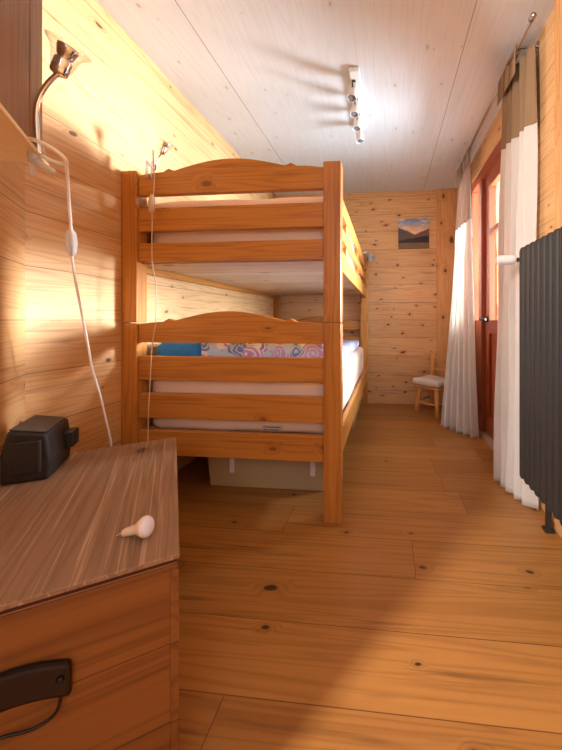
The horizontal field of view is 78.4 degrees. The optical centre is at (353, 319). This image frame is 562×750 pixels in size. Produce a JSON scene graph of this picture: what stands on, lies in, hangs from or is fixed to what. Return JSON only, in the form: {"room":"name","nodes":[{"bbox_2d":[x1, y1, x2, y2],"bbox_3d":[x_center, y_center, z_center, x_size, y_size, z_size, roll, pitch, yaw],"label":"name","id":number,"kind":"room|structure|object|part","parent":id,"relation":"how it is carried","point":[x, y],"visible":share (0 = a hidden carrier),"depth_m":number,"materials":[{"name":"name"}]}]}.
{"room":"bedroom","nodes":[
{"label":"bedroom","id":0,"kind":"room"},
{"bbox_2d":[0,160,24,486],"bbox_3d":[-0.931,-0.241,0.629,0.140,2.283,1.142,0,0,-28],"label":"wall","id":1,"kind":"structure","parent":0,"point":[12,174],"depth_m":1.07,"materials":[{"name":"brown wood"}]},
{"bbox_2d":[0,0,48,166],"bbox_3d":[-0.694,-0.891,0.548,0.129,0.983,0.688,0,0,-28],"label":"upper cabinet","id":2,"kind":"object","parent":1,"relation":"attached to","point":[20,20],"visible":0.88,"depth_m":0.74,"materials":[{"name":"brown wood"}]},
{"bbox_3d":[-0.623,-0.897,0.521,0.018,0.971,0.572,0,0,-28],"label":"cupboard door","id":3,"kind":"part","parent":2,"relation":"part of","materials":[{"name":"brown wood"}]},
{"bbox_2d":[25,0,275,470],"bbox_3d":[-1.066,-0.241,2.531,0.174,2.283,2.735,0,0,6],"label":"wall","id":4,"kind":"structure","parent":0,"point":[108,117],"depth_m":1.43,"materials":[{"name":"brown wood"}]},
{"bbox_2d":[27,29,111,446],"bbox_3d":[-0.860,0.113,1.062,0.136,1.564,0.727,0,0,-30],"label":"lamp","id":5,"kind":"object","parent":4,"relation":"attached to","point":[61,66],"visible":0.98,"depth_m":0.80,"materials":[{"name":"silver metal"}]},
{"bbox_2d":[49,54,72,78],"bbox_3d":[-0.698,-0.605,0.800,0.045,0.047,0.037,0,0,6],"label":"socket","id":6,"kind":"object","parent":5,"relation":"attached to","point":[61,66],"depth_m":0.79,"materials":[{"name":"silver metal"}]},
{"bbox_3d":[-0.682,-0.638,0.799,0.043,0.038,0.042,0,0,6],"label":"reflector bulb","id":7,"kind":"part","parent":5,"relation":"part of","materials":[{"name":"silver metal"}]},
{"bbox_3d":[-0.864,0.251,1.092,0.061,1.288,0.676,0,0,-26],"label":"power cord","id":8,"kind":"part","parent":5,"relation":"part of","materials":[{"name":"white plastic"}]},
{"bbox_2d":[97,0,553,195],"bbox_3d":[-0.498,-1.443,1.120,3.185,0.120,5.530,0,0,6],"label":"ceiling","id":9,"kind":"structure","parent":0,"point":[271,77],"depth_m":1.84,"materials":[{"name":"white wood"}]},
{"bbox_2d":[347,66,365,143],"bbox_3d":[0.023,-1.309,2.108,0.074,0.148,0.570,0,0,6],"label":"ceiling spotlight","id":10,"kind":"object","parent":9,"relation":"attached to","point":[354,95],"visible":1,"depth_m":2.02,"materials":[{"name":"white paint"}]},
{"bbox_2d":[276,190,436,403],"bbox_3d":[0.137,-0.241,3.710,2.335,2.283,0.150,0,0,6],"label":"wall","id":11,"kind":"structure","parent":0,"point":[402,283],"depth_m":3.61,"materials":[{"name":"brown wood"}]},
{"bbox_2d":[398,218,428,248],"bbox_3d":[0.642,-0.920,3.573,0.324,0.316,0.020,0,0,6],"label":"picture","id":12,"kind":"object","parent":11,"relation":"attached to","point":[412,233],"visible":1,"depth_m":3.56},
{"bbox_2d":[437,188,456,404],"bbox_3d":[0.987,-0.241,3.538,0.211,2.283,0.022,0,0,6],"label":"trim","id":13,"kind":"structure","parent":11,"relation":"attached to","point":[446,198],"depth_m":3.53,"materials":[{"name":"brown wood"}]},
{"bbox_2d":[177,403,561,749],"bbox_3d":[-0.175,0.960,1.088,3.835,0.120,5.530,0,0,6],"label":"floor","id":14,"kind":"structure","parent":0,"point":[429,617],"depth_m":1.05,"materials":[{"name":"brown wood"}]},
{"bbox_2d":[0,437,179,749],"bbox_3d":[-0.689,0.675,0.860,0.420,0.450,0.748,0,0,-28],"label":"wooden chest","id":15,"kind":"object","parent":14,"relation":"on","point":[89,614],"visible":0.91,"depth_m":0.62,"materials":[{"name":"brown wood"}]},
{"bbox_3d":[-0.553,0.591,0.523,0.176,0.074,0.016,0,0,-28],"label":"handle plate","id":16,"kind":"part","parent":15,"relation":"part of","materials":[{"name":"metal"}]},
{"bbox_2d":[0,415,78,484],"bbox_3d":[-0.934,0.375,1.007,0.126,0.150,0.188,0,0,-24],"label":"speaker","id":17,"kind":"object","parent":15,"relation":"on","point":[33,449],"visible":1,"depth_m":0.94},
{"bbox_2d":[8,440,41,476],"bbox_3d":[-0.905,0.380,0.923,0.070,0.092,0.012,0,0,-24],"label":"grille","id":18,"kind":"object","parent":17,"relation":"attached to","point":[24,456],"depth_m":0.92,"materials":[{"name":"black plastic"}]},
{"bbox_3d":[-0.941,0.309,1.005,0.076,0.018,0.158,0,0,-24],"label":"panel","id":19,"kind":"part","parent":17,"relation":"part of","materials":[{"name":"black plastic"}]},
{"bbox_3d":[-0.525,0.683,0.557,0.414,0.433,0.017,0,0,-28],"label":"panel","id":20,"kind":"part","parent":15,"relation":"part of","materials":[{"name":"brown wood"}]},
{"bbox_3d":[-0.694,0.455,0.868,0.420,0.010,0.730,0,0,-28],"label":"lid","id":21,"kind":"part","parent":15,"relation":"part of","materials":[{"name":"brown wood"}]},
{"bbox_2d":[116,515,154,537],"bbox_3d":[-0.454,0.428,0.695,0.072,0.042,0.041,0,0,6],"label":"light bulb","id":22,"kind":"object","parent":15,"relation":"on","point":[144,527],"visible":1,"depth_m":0.69,"materials":[{"name":"plastic"}]},
{"bbox_3d":[-0.425,0.426,0.692,0.014,0.037,0.039,0,0,6],"label":"bulb","id":23,"kind":"part","parent":22,"relation":"part of","materials":[{"name":"white glass"}]},
{"bbox_2d":[121,158,367,523],"bbox_3d":[-0.469,0.079,2.587,1.044,1.642,2.135,0,0,6],"label":"bunk bed","id":24,"kind":"object","parent":14,"relation":"on","point":[273,269],"visible":1,"depth_m":1.54,"materials":[{"name":"brown wood"}]},
{"bbox_3d":[-1.052,-0.345,1.608,0.079,0.714,0.070,0,0,6],"label":"post","id":25,"kind":"part","parent":24,"relation":"part of","materials":[{"name":"brown wood"}]},
{"bbox_3d":[-1.052,0.458,1.608,0.079,0.885,0.070,0,0,6],"label":"post","id":26,"kind":"part","parent":24,"relation":"part of","materials":[{"name":"brown wood"}]},
{"bbox_3d":[-0.961,-0.420,2.636,0.028,0.060,1.995,0,0,6],"label":"guard rail","id":27,"kind":"part","parent":24,"relation":"part of","materials":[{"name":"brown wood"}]},
{"bbox_3d":[-0.961,0.582,2.636,0.028,0.127,1.995,0,0,6],"label":"rail","id":28,"kind":"part","parent":24,"relation":"part of","materials":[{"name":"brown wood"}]},
{"bbox_2d":[145,140,169,440],"bbox_3d":[-0.900,0.029,1.546,0.135,1.733,0.074,0,0,-9],"label":"lamp","id":29,"kind":"object","parent":24,"relation":"attached to","point":[163,149],"visible":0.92,"depth_m":1.54,"materials":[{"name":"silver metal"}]},
{"bbox_3d":[-0.940,0.097,1.535,0.067,1.597,0.040,0,0,-36],"label":"power cord","id":30,"kind":"part","parent":29,"relation":"part of","materials":[{"name":"white plastic"}]},
{"bbox_2d":[148,194,155,213],"bbox_3d":[-0.924,-0.531,1.536,0.029,0.087,0.030,0,0,6],"label":"switch","id":31,"kind":"object","parent":29,"relation":"attached to","point":[151,202],"depth_m":1.53,"materials":[{"name":"white plastic"}]},
{"bbox_2d":[158,146,166,154],"bbox_3d":[-0.882,-0.783,1.550,0.037,0.039,0.030,0,0,6],"label":"socket","id":32,"kind":"object","parent":29,"relation":"attached to","point":[163,149],"depth_m":1.54,"materials":[{"name":"silver metal"}]},
{"bbox_3d":[-0.869,-0.811,1.549,0.036,0.032,0.034,0,0,6],"label":"reflector bulb","id":33,"kind":"part","parent":29,"relation":"part of","materials":[{"name":"silver metal"}]},
{"bbox_3d":[-0.961,-0.285,2.636,0.028,0.101,1.995,0,0,6],"label":"rail","id":34,"kind":"part","parent":24,"relation":"part of","materials":[{"name":"brown wood"}]},
{"bbox_3d":[-0.572,0.577,1.552,0.886,0.117,0.030,0,0,6],"label":"rail","id":35,"kind":"part","parent":24,"relation":"part of","materials":[{"name":"brown wood"}]},
{"bbox_3d":[-0.572,0.403,1.552,0.886,0.117,0.030,0,0,6],"label":"rail","id":36,"kind":"part","parent":24,"relation":"part of","materials":[{"name":"brown wood"}]},
{"bbox_3d":[-0.572,0.226,1.552,0.886,0.112,0.030,0,0,6],"label":"rail","id":37,"kind":"part","parent":24,"relation":"part of","materials":[{"name":"brown wood"}]},
{"bbox_3d":[-0.572,-0.319,1.552,0.886,0.087,0.030,0,0,6],"label":"rail","id":38,"kind":"part","parent":24,"relation":"part of","materials":[{"name":"brown wood"}]},
{"bbox_3d":[-0.572,-0.472,1.552,0.886,0.110,0.030,0,0,6],"label":"rail","id":39,"kind":"part","parent":24,"relation":"part of","materials":[{"name":"brown wood"}]},
{"bbox_2d":[153,197,361,280],"bbox_3d":[-0.450,-0.438,2.584,0.927,0.312,1.995,0,0,6],"label":"mattress","id":40,"kind":"object","parent":24,"relation":"on","point":[309,233],"visible":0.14,"depth_m":1.60,"materials":[{"name":"white fabric"}]},
{"bbox_2d":[153,347,362,433],"bbox_3d":[-0.450,0.409,2.584,0.927,0.275,1.996,0,0,6],"label":"mattress","id":41,"kind":"object","parent":24,"relation":"on","point":[353,362],"visible":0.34,"depth_m":1.61,"materials":[{"name":"white fabric"}]},
{"bbox_2d":[157,343,201,355],"bbox_3d":[-0.852,0.186,1.984,0.256,0.199,0.651,0,0,6],"label":"blanket","id":42,"kind":"object","parent":41,"relation":"on","point":[164,349],"visible":0.13,"depth_m":1.67,"materials":[{"name":"blue fabric"}]},
{"bbox_2d":[201,340,358,361],"bbox_3d":[-0.342,0.177,2.551,0.661,0.216,1.895,0,0,6],"label":"duvet","id":43,"kind":"object","parent":41,"relation":"on","point":[207,349],"visible":0.41,"depth_m":1.61,"materials":[{"name":"multicoloured fabric"}]},
{"bbox_3d":[-0.846,-0.345,3.662,0.079,0.714,0.070,0,0,6],"label":"post","id":44,"kind":"part","parent":24,"relation":"part of","materials":[{"name":"brown wood"}]},
{"bbox_3d":[-0.091,-0.345,1.512,0.079,0.714,0.070,0,0,6],"label":"post","id":45,"kind":"part","parent":24,"relation":"part of","materials":[{"name":"brown wood"}]},
{"bbox_3d":[-0.091,0.458,1.512,0.079,0.885,0.070,0,0,6],"label":"post","id":46,"kind":"part","parent":24,"relation":"part of","materials":[{"name":"brown wood"}]},
{"bbox_3d":[-0.365,0.226,3.622,0.886,0.112,0.030,0,0,6],"label":"rail","id":47,"kind":"part","parent":24,"relation":"part of","materials":[{"name":"brown wood"}]},
{"bbox_3d":[0.025,0.582,2.538,0.028,0.127,1.995,0,0,6],"label":"rail","id":48,"kind":"part","parent":24,"relation":"part of","materials":[{"name":"brown wood"}]},
{"bbox_3d":[0.025,-0.285,2.538,0.028,0.101,1.995,0,0,6],"label":"rail","id":49,"kind":"part","parent":24,"relation":"part of","materials":[{"name":"brown wood"}]},
{"bbox_3d":[0.025,-0.420,2.538,0.028,0.060,1.995,0,0,6],"label":"guard rail","id":50,"kind":"part","parent":24,"relation":"part of","materials":[{"name":"brown wood"}]},
{"bbox_3d":[0.025,-0.552,2.538,0.028,0.080,1.995,0,0,6],"label":"guard rail","id":51,"kind":"part","parent":24,"relation":"part of","materials":[{"name":"brown wood"}]},
{"bbox_3d":[0.114,-0.345,3.566,0.079,0.714,0.070,0,0,6],"label":"post","id":52,"kind":"part","parent":24,"relation":"part of","materials":[{"name":"brown wood"}]},
{"bbox_3d":[0.114,0.458,3.566,0.079,0.885,0.070,0,0,6],"label":"post","id":53,"kind":"part","parent":24,"relation":"part of","materials":[{"name":"brown wood"}]},
{"bbox_2d":[363,250,374,261],"bbox_3d":[0.165,-0.671,3.517,0.080,0.134,0.170,0,0,-29],"label":"reading lamp","id":54,"kind":"object","parent":24,"relation":"attached to","point":[370,257],"visible":0.96,"depth_m":3.49,"materials":[{"name":"white plastic"}]},
{"bbox_3d":[0.178,-0.652,3.476,0.095,0.097,0.086,0,0,6],"label":"lamp shade","id":55,"kind":"part","parent":54,"relation":"part of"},
{"bbox_2d":[208,457,322,490],"bbox_3d":[-0.442,0.793,2.070,0.676,0.214,0.604,0,0,6],"label":"storage box","id":56,"kind":"object","parent":14,"relation":"on","point":[235,472],"visible":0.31,"depth_m":1.78,"materials":[{"name":"plastic"}]},
{"bbox_2d":[351,393,362,427],"bbox_3d":[-0.153,0.831,3.151,0.436,0.139,0.736,0,0,6],"label":"storage box","id":57,"kind":"object","parent":14,"relation":"on","point":[358,408],"visible":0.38,"depth_m":2.89,"materials":[{"name":"plastic"}]},
{"bbox_2d":[414,355,445,417],"bbox_3d":[0.801,0.630,3.280,0.314,0.546,0.290,0,0,-40],"label":"chair","id":58,"kind":"object","parent":14,"relation":"on","point":[434,392],"visible":0.57,"depth_m":3.26,"materials":[{"name":"brown wood"}]},
{"bbox_3d":[0.637,0.775,3.281,0.082,0.257,0.048,0,0,5],"label":"leg","id":59,"kind":"part","parent":58,"relation":"part of","materials":[{"name":"brown wood"}]},
{"bbox_2d":[413,375,444,387],"bbox_3d":[0.773,0.594,3.258,0.290,0.080,0.312,0,0,-40],"label":"seat pad","id":60,"kind":"object","parent":58,"relation":"on","point":[433,381],"visible":0.83,"depth_m":3.17,"materials":[{"name":"white fabric"}]},
{"bbox_3d":[0.788,0.641,3.269,0.270,0.027,0.280,0,0,-40],"label":"seat","id":61,"kind":"part","parent":58,"relation":"part of","materials":[{"name":"brown wood"}]},
{"bbox_3d":[0.803,0.775,3.420,0.048,0.256,0.075,0,0,4],"label":"leg","id":62,"kind":"part","parent":58,"relation":"part of","materials":[{"name":"brown wood"}]},
{"bbox_3d":[0.809,0.510,3.446,0.044,0.306,0.086,0,0,34],"label":"post","id":63,"kind":"part","parent":58,"relation":"part of","materials":[{"name":"brown wood"}]},
{"bbox_3d":[0.776,0.775,3.118,0.048,0.257,0.082,0,0,4],"label":"leg","id":64,"kind":"part","parent":58,"relation":"part of","materials":[{"name":"brown wood"}]},
{"bbox_2d":[496,226,561,533],"bbox_3d":[0.732,0.289,1.194,0.207,1.222,0.754,0,0,6],"label":"radiator","id":65,"kind":"object","parent":14,"relation":"on","point":[540,261],"visible":1,"depth_m":1.28,"materials":[{"name":"metal"}]},
{"bbox_3d":[0.756,0.189,1.158,0.105,1.022,0.687,0,0,6],"label":"panel","id":66,"kind":"part","parent":65,"relation":"part of","materials":[{"name":"metal"}]},
{"bbox_2d":[457,8,553,522],"bbox_3d":[0.927,-0.241,0.877,0.200,2.283,5.330,0,0,6],"label":"wall","id":67,"kind":"structure","parent":0,"point":[545,54],"depth_m":1.58,"materials":[{"name":"brown wood"}]},
{"bbox_2d":[471,139,500,449],"bbox_3d":[1.007,-0.140,2.392,0.142,2.080,1.160,0,0,6],"label":"door","id":68,"kind":"structure","parent":67,"relation":"in","point":[483,189],"depth_m":2.59,"materials":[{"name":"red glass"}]},
{"bbox_3d":[1.069,0.450,2.803,0.040,0.900,0.210,0,0,6],"label":"panel","id":69,"kind":"part","parent":68,"relation":"part of","materials":[{"name":"red wood"}]},
{"bbox_3d":[1.021,0.415,2.250,0.018,0.640,0.540,0,0,6],"label":"panel","id":70,"kind":"part","parent":68,"relation":"part of","materials":[{"name":"red wood"}]},
{"bbox_3d":[1.009,0.415,2.251,0.018,0.490,0.420,0,0,6],"label":"raised panel","id":71,"kind":"part","parent":68,"relation":"part of","materials":[{"name":"red wood"}]},
{"bbox_2d":[496,182,499,319],"bbox_3d":[1.556,-0.200,2.874,0.645,2.200,0.070,0,0,6],"label":"window pane","id":72,"kind":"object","parent":67,"relation":"attached to","point":[498,184],"depth_m":2.87,"materials":[{"name":"clear glass"}]},
{"bbox_2d":[458,12,539,171],"bbox_3d":[0.910,-1.338,2.253,0.108,0.044,1.596,0,0,6],"label":"curtain rod","id":73,"kind":"object","parent":67,"relation":"attached to","point":[533,15],"visible":0.7,"depth_m":1.64,"materials":[{"name":"metal"}]},
{"bbox_2d":[440,147,478,437],"bbox_3d":[0.847,-0.229,2.781,0.222,2.246,0.509,0,0,1],"label":"curtain","id":74,"kind":"object","parent":73,"relation":"hanging from","point":[459,405],"visible":1,"depth_m":2.70,"materials":[{"name":"white fabric"}]},
{"bbox_2d":[493,42,538,510],"bbox_3d":[0.814,-0.229,1.730,0.098,2.246,0.328,0,0,-6],"label":"curtain","id":75,"kind":"object","parent":73,"relation":"hanging from","point":[517,213],"visible":0.86,"depth_m":1.72,"materials":[{"name":"white fabric"}]},
{"bbox_2d":[554,0,561,537],"bbox_3d":[0.867,-0.241,1.381,0.020,2.283,0.120,0,0,6],"label":"trim","id":76,"kind":"structure","parent":67,"relation":"attached to","point":[557,3],"depth_m":1.41,"materials":[{"name":"brown wood"}]}
]}

